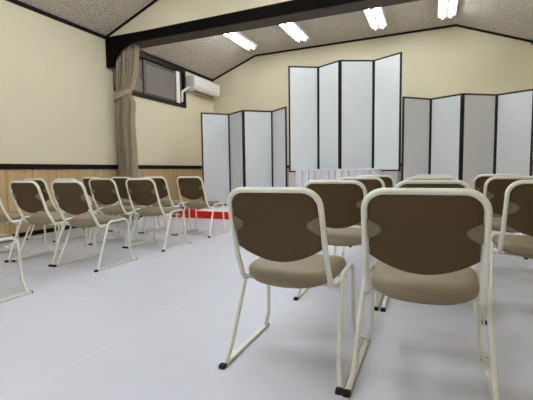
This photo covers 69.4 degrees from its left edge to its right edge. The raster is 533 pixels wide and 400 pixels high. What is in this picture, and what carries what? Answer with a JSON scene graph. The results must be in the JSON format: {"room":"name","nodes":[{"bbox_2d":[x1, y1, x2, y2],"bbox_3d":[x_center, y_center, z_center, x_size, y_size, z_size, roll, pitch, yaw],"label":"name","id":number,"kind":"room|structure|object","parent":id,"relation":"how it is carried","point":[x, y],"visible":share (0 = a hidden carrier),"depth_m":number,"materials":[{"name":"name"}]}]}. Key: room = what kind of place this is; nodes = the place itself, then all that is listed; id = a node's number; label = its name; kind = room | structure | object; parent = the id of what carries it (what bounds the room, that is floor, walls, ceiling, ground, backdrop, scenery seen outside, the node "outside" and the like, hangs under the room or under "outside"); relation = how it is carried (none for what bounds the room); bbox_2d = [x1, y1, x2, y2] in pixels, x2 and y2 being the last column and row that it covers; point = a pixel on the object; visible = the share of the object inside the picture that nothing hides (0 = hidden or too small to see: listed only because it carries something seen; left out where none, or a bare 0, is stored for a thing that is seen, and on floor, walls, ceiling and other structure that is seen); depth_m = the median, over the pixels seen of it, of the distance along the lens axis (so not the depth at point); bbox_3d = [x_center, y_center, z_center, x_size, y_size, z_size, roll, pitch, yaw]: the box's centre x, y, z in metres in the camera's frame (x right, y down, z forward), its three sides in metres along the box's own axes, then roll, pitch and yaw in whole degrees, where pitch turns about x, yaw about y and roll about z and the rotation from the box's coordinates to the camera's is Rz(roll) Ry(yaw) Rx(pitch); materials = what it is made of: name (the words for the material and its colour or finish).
{"room":"community hall","nodes":[
{"label":"community hall","id":0,"kind":"room"},
{"bbox_2d":[0,0,212,165],"bbox_3d":[-3.877,-1.003,3.908,0.140,3.200,12.900,1,5,23],"label":"wall","id":1,"kind":"structure","parent":0,"point":[58,105],"depth_m":5.77,"materials":[{"name":"beige paint"}]},
{"bbox_2d":[12,207,183,237],"bbox_3d":[-3.780,0.563,3.997,0.025,0.060,12.660,1,5,23],"label":"baseboard","id":2,"kind":"structure","parent":1,"relation":"attached to","point":[36,232],"depth_m":5.41,"materials":[{"name":"black wood"}]},
{"bbox_2d":[0,164,201,168],"bbox_3d":[-3.790,-0.345,3.926,0.030,0.072,12.660,1,5,23],"label":"trim","id":3,"kind":"structure","parent":1,"relation":"attached to","point":[2,166],"depth_m":5.96,"materials":[{"name":"black wood"}]},
{"bbox_2d":[0,169,202,233],"bbox_3d":[-3.792,0.110,3.965,0.012,0.850,12.660,1,5,23],"label":"wainscoting","id":4,"kind":"structure","parent":1,"relation":"attached to","point":[6,175],"depth_m":5.61,"materials":[{"name":"brown wood"}]},
{"bbox_2d":[6,0,213,81],"bbox_3d":[-3.816,-2.480,3.760,0.035,0.045,12.660,1,5,23],"label":"trim","id":5,"kind":"structure","parent":1,"relation":"attached to","point":[16,2],"depth_m":5.91,"materials":[{"name":"black wood"}]},
{"bbox_2d":[113,53,185,107],"bbox_3d":[-2.248,-2.361,7.555,0.135,0.810,2.090,1,5,23],"label":"window","id":6,"kind":"structure","parent":1,"relation":"in","point":[157,80],"depth_m":7.74,"materials":[{"name":"grey glass"}]},
{"bbox_2d":[181,75,219,101],"bbox_3d":[-1.507,-2.472,8.887,0.260,0.579,1.288,1,5,23],"label":"air conditioner","id":7,"kind":"object","parent":1,"relation":"attached to","point":[194,84],"visible":1,"depth_m":8.72,"materials":[{"name":"white plastic"}]},
{"bbox_2d":[109,0,289,36],"bbox_3d":[0.410,-2.882,5.157,6.690,0.640,0.120,1,5,23],"label":"wall","id":8,"kind":"structure","parent":0,"point":[162,13],"depth_m":5.82,"materials":[{"name":"beige paint"}]},
{"bbox_2d":[113,44,139,219],"bbox_3d":[-2.356,-1.114,6.563,0.519,2.910,0.210,1,5,23],"label":"curtain","id":9,"kind":"object","parent":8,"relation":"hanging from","point":[126,69],"visible":0.8,"depth_m":6.52,"materials":[{"name":"beige fabric"}]},
{"bbox_2d":[106,0,157,36],"bbox_3d":[0.381,-2.893,5.087,6.690,0.524,0.030,1,5,23],"label":"trim","id":10,"kind":"structure","parent":8,"relation":"attached to","point":[153,1],"depth_m":6.17,"materials":[{"name":"black wood"}]},
{"bbox_2d":[105,0,419,67],"bbox_3d":[0.456,-2.421,5.285,6.690,0.500,0.360,1,5,23],"label":"beam","id":11,"kind":"structure","parent":8,"relation":"attached to","point":[290,11],"depth_m":5.51,"materials":[{"name":"brown wood"}]},
{"bbox_2d":[0,215,532,399],"bbox_3d":[-0.716,0.704,2.692,6.930,0.100,12.900,1,5,23],"label":"floor","id":12,"kind":"structure","parent":0,"point":[157,325],"depth_m":2.06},
{"bbox_2d":[0,233,32,302],"bbox_3d":[-2.015,0.287,2.562,0.535,0.786,0.546,1,5,23],"label":"chair","id":13,"kind":"object","parent":12,"relation":"on","point":[4,237],"visible":1,"depth_m":2.67,"materials":[{"name":"beige metal"}]},
{"bbox_2d":[0,199,52,262],"bbox_3d":[-2.654,0.186,3.974,0.535,0.786,0.546,1,5,23],"label":"chair","id":14,"kind":"object","parent":12,"relation":"on","point":[13,216],"visible":0.77,"depth_m":3.86,"materials":[{"name":"beige metal"}]},
{"bbox_2d":[9,180,93,266],"bbox_3d":[-2.123,0.194,3.782,0.535,0.786,0.546,1,5,23],"label":"chair","id":15,"kind":"object","parent":12,"relation":"on","point":[27,195],"visible":0.81,"depth_m":3.60,"materials":[{"name":"beige metal"}]},
{"bbox_2d":[24,178,84,241],"bbox_3d":[-2.765,0.107,5.012,0.535,0.786,0.546,1,5,23],"label":"chair","id":16,"kind":"object","parent":12,"relation":"on","point":[42,184],"visible":0.37,"depth_m":4.79,"materials":[{"name":"beige metal"}]},
{"bbox_2d":[55,178,117,244],"bbox_3d":[-2.260,0.117,4.798,0.535,0.786,0.546,1,5,23],"label":"chair","id":17,"kind":"object","parent":12,"relation":"on","point":[94,208],"visible":0.26,"depth_m":4.75,"materials":[{"name":"beige metal"}]},
{"bbox_2d":[51,180,136,271],"bbox_3d":[-1.611,0.204,3.565,0.535,0.786,0.546,1,5,23],"label":"chair","id":18,"kind":"object","parent":12,"relation":"on","point":[71,196],"visible":1,"depth_m":3.39,"materials":[{"name":"beige metal"}]},
{"bbox_2d":[82,177,131,231],"bbox_3d":[-2.415,0.041,5.808,0.535,0.786,0.546,1,5,23],"label":"chair","id":19,"kind":"object","parent":12,"relation":"on","point":[85,180],"visible":0.24,"depth_m":5.64,"materials":[{"name":"beige metal"}]},
{"bbox_2d":[89,178,152,247],"bbox_3d":[-1.753,0.127,4.589,0.535,0.786,0.546,1,5,23],"label":"chair","id":20,"kind":"object","parent":12,"relation":"on","point":[103,190],"visible":0.86,"depth_m":4.40,"materials":[{"name":"beige metal"}]},
{"bbox_2d":[110,177,162,233],"bbox_3d":[-1.908,0.051,5.595,0.535,0.786,0.546,1,5,23],"label":"chair","id":21,"kind":"object","parent":12,"relation":"on","point":[120,181],"visible":0.48,"depth_m":5.40,"materials":[{"name":"beige metal"}]},
{"bbox_2d":[125,178,190,251],"bbox_3d":[-1.250,0.137,4.369,0.535,0.786,0.546,1,5,23],"label":"chair","id":22,"kind":"object","parent":12,"relation":"on","point":[142,191],"visible":0.99,"depth_m":4.19,"materials":[{"name":"beige metal"}]},
{"bbox_2d":[141,176,193,235],"bbox_3d":[-1.398,0.060,5.391,0.535,0.786,0.546,1,5,23],"label":"chair","id":23,"kind":"object","parent":12,"relation":"on","point":[161,183],"visible":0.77,"depth_m":5.19,"materials":[{"name":"beige metal"}]},
{"bbox_2d":[172,205,228,218],"bbox_3d":[1.455,0.216,7.105,6.010,0.135,2.370,1,5,23],"label":"dais","id":24,"kind":"object","parent":12,"relation":"on","point":[218,212],"visible":0.09,"depth_m":6.96,"materials":[{"name":"red fabric"}]},
{"bbox_2d":[201,106,286,205],"bbox_3d":[-0.391,-0.804,7.592,1.778,1.871,0.428,1,5,20],"label":"folding screen","id":25,"kind":"object","parent":24,"relation":"on","point":[243,148],"visible":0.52,"depth_m":7.58,"materials":[{"name":"white paper"}]},
{"bbox_2d":[295,168,380,186],"bbox_3d":[1.201,-0.168,6.544,1.438,0.720,0.296,1,5,23],"label":"table","id":26,"kind":"object","parent":24,"relation":"on","point":[303,176],"visible":0.35,"depth_m":6.44,"materials":[{"name":"white fabric"}]},
{"bbox_2d":[289,171,398,186],"bbox_3d":[1.367,-0.172,6.920,1.890,0.669,0.440,1,5,23],"label":"stand","id":27,"kind":"object","parent":24,"relation":"on","point":[395,174],"visible":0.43,"depth_m":6.59,"materials":[{"name":"grey fabric"}]},
{"bbox_2d":[288,52,401,171],"bbox_3d":[1.358,-1.463,6.798,1.955,1.923,0.311,1,5,23],"label":"folding screen","id":28,"kind":"object","parent":27,"relation":"on","point":[344,114],"visible":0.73,"depth_m":6.74,"materials":[{"name":"white paper"}]},
{"bbox_2d":[401,89,532,188],"bbox_3d":[3.150,-0.743,6.199,1.866,1.871,0.368,0,5,16],"label":"folding screen","id":29,"kind":"object","parent":24,"relation":"on","point":[464,137],"visible":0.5,"depth_m":6.13,"materials":[{"name":"white paper"}]},
{"bbox_2d":[175,176,227,237],"bbox_3d":[-0.888,0.068,5.192,0.535,0.786,0.546,1,5,23],"label":"chair","id":30,"kind":"object","parent":12,"relation":"on","point":[189,187],"visible":1,"depth_m":5.01,"materials":[{"name":"beige metal"}]},
{"bbox_2d":[218,187,363,395],"bbox_3d":[0.124,0.323,1.733,0.535,0.786,0.546,1,5,23],"label":"chair","id":31,"kind":"object","parent":12,"relation":"on","point":[285,227],"visible":0.98,"depth_m":1.54,"materials":[{"name":"beige metal"}]},
{"bbox_2d":[293,180,382,310],"bbox_3d":[0.507,0.251,2.591,0.535,0.786,0.546,1,5,23],"label":"chair","id":32,"kind":"object","parent":12,"relation":"on","point":[342,200],"visible":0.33,"depth_m":2.36,"materials":[{"name":"beige metal"}]},
{"bbox_2d":[333,177,384,256],"bbox_3d":[0.876,0.180,3.450,0.535,0.786,0.546,1,5,23],"label":"chair","id":33,"kind":"object","parent":12,"relation":"on","point":[371,183],"visible":0.14,"depth_m":3.16,"materials":[{"name":"beige metal"}]},
{"bbox_2d":[349,175,394,246],"bbox_3d":[1.229,0.112,4.269,0.535,0.786,0.546,1,5,23],"label":"chair","id":34,"kind":"object","parent":12,"relation":"on","point":[389,181],"visible":0.09,"depth_m":3.96,"materials":[{"name":"beige metal"}]},
{"bbox_2d":[342,188,499,399],"bbox_3d":[0.616,0.333,1.519,0.535,0.786,0.546,1,5,23],"label":"chair","id":35,"kind":"object","parent":12,"relation":"on","point":[425,242],"visible":1,"depth_m":1.32,"materials":[{"name":"beige metal"}]},
{"bbox_2d":[380,180,482,323],"bbox_3d":[1.011,0.262,2.372,0.535,0.786,0.546,1,5,23],"label":"chair","id":36,"kind":"object","parent":12,"relation":"on","point":[406,183],"visible":0.09,"depth_m":2.11,"materials":[{"name":"beige metal"}]},
{"bbox_2d":[408,176,457,179],"bbox_3d":[1.385,0.190,3.232,0.535,0.786,0.546,1,5,23],"label":"chair","id":37,"kind":"object","parent":12,"relation":"on","point":[415,177],"visible":0.04,"depth_m":2.95,"materials":[{"name":"beige metal"}]},
{"bbox_2d":[414,174,452,176],"bbox_3d":[1.742,0.122,4.049,0.535,0.786,0.546,1,5,23],"label":"chair","id":38,"kind":"object","parent":12,"relation":"on","point":[441,174],"visible":0.02,"depth_m":3.76,"materials":[{"name":"beige metal"}]},
{"bbox_2d":[472,174,527,258],"bbox_3d":[2.244,0.133,3.824,0.535,0.786,0.546,1,5,23],"label":"chair","id":39,"kind":"object","parent":12,"relation":"on","point":[479,181],"visible":0.12,"depth_m":3.62,"materials":[{"name":"beige metal"}]},
{"bbox_2d":[470,176,532,270],"bbox_3d":[1.891,0.200,3.012,0.535,0.786,0.546,1,5,23],"label":"chair","id":40,"kind":"object","parent":12,"relation":"on","point":[495,187],"visible":0.24,"depth_m":2.83,"materials":[{"name":"beige metal"}]},
{"bbox_2d":[482,180,532,324],"bbox_3d":[1.515,0.272,2.156,0.535,0.786,0.546,1,5,23],"label":"chair","id":41,"kind":"object","parent":12,"relation":"on","point":[518,198],"visible":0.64,"depth_m":2.02,"materials":[{"name":"beige metal"}]},
{"bbox_2d":[18,0,532,78],"bbox_3d":[-0.762,-2.745,2.425,6.690,0.620,12.900,1,5,23],"label":"ceiling","id":42,"kind":"structure","parent":0,"point":[210,57],"depth_m":7.06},
{"bbox_2d":[223,32,257,49],"bbox_3d":[-0.571,-3.267,7.812,0.300,0.098,1.240,1,5,23],"label":"ceiling light","id":43,"kind":"object","parent":42,"relation":"attached to","point":[239,38],"visible":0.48,"depth_m":7.88,"materials":[{"name":"white plastic"}]},
{"bbox_2d":[279,22,308,41],"bbox_3d":[0.495,-3.255,7.355,0.300,0.098,1.240,1,5,23],"label":"ceiling light","id":44,"kind":"object","parent":42,"relation":"attached to","point":[293,29],"visible":0.55,"depth_m":7.43,"materials":[{"name":"white plastic"}]},
{"bbox_2d":[363,7,387,29],"bbox_3d":[1.901,-3.239,6.752,0.300,0.098,1.240,1,5,23],"label":"ceiling light","id":45,"kind":"object","parent":42,"relation":"attached to","point":[376,18],"visible":0.66,"depth_m":6.84,"materials":[{"name":"white plastic"}]},
{"bbox_2d":[437,0,457,19],"bbox_3d":[2.967,-3.226,6.295,0.300,0.098,1.240,1,5,23],"label":"ceiling light","id":46,"kind":"object","parent":42,"relation":"attached to","point":[446,8],"visible":1,"depth_m":6.48,"materials":[{"name":"white plastic"}]},
{"bbox_2d":[213,26,532,164],"bbox_3d":[1.775,-1.647,8.401,6.690,3.640,0.120,1,5,23],"label":"wall","id":47,"kind":"structure","parent":0,"point":[451,60],"depth_m":7.70,"materials":[{"name":"beige paint"}]},
{"bbox_2d":[287,168,400,186],"bbox_3d":[1.767,-0.311,8.444,6.630,0.850,0.012,1,5,23],"label":"trim","id":48,"kind":"structure","parent":47,"relation":"attached to","point":[287,168],"depth_m":8.95,"materials":[{"name":"brown wood"}]},
{"bbox_2d":[213,24,531,80],"bbox_3d":[1.726,-3.148,8.216,6.690,0.533,0.030,1,5,23],"label":"trim","id":49,"kind":"structure","parent":47,"relation":"attached to","point":[453,25],"depth_m":7.89,"materials":[{"name":"black wood"}]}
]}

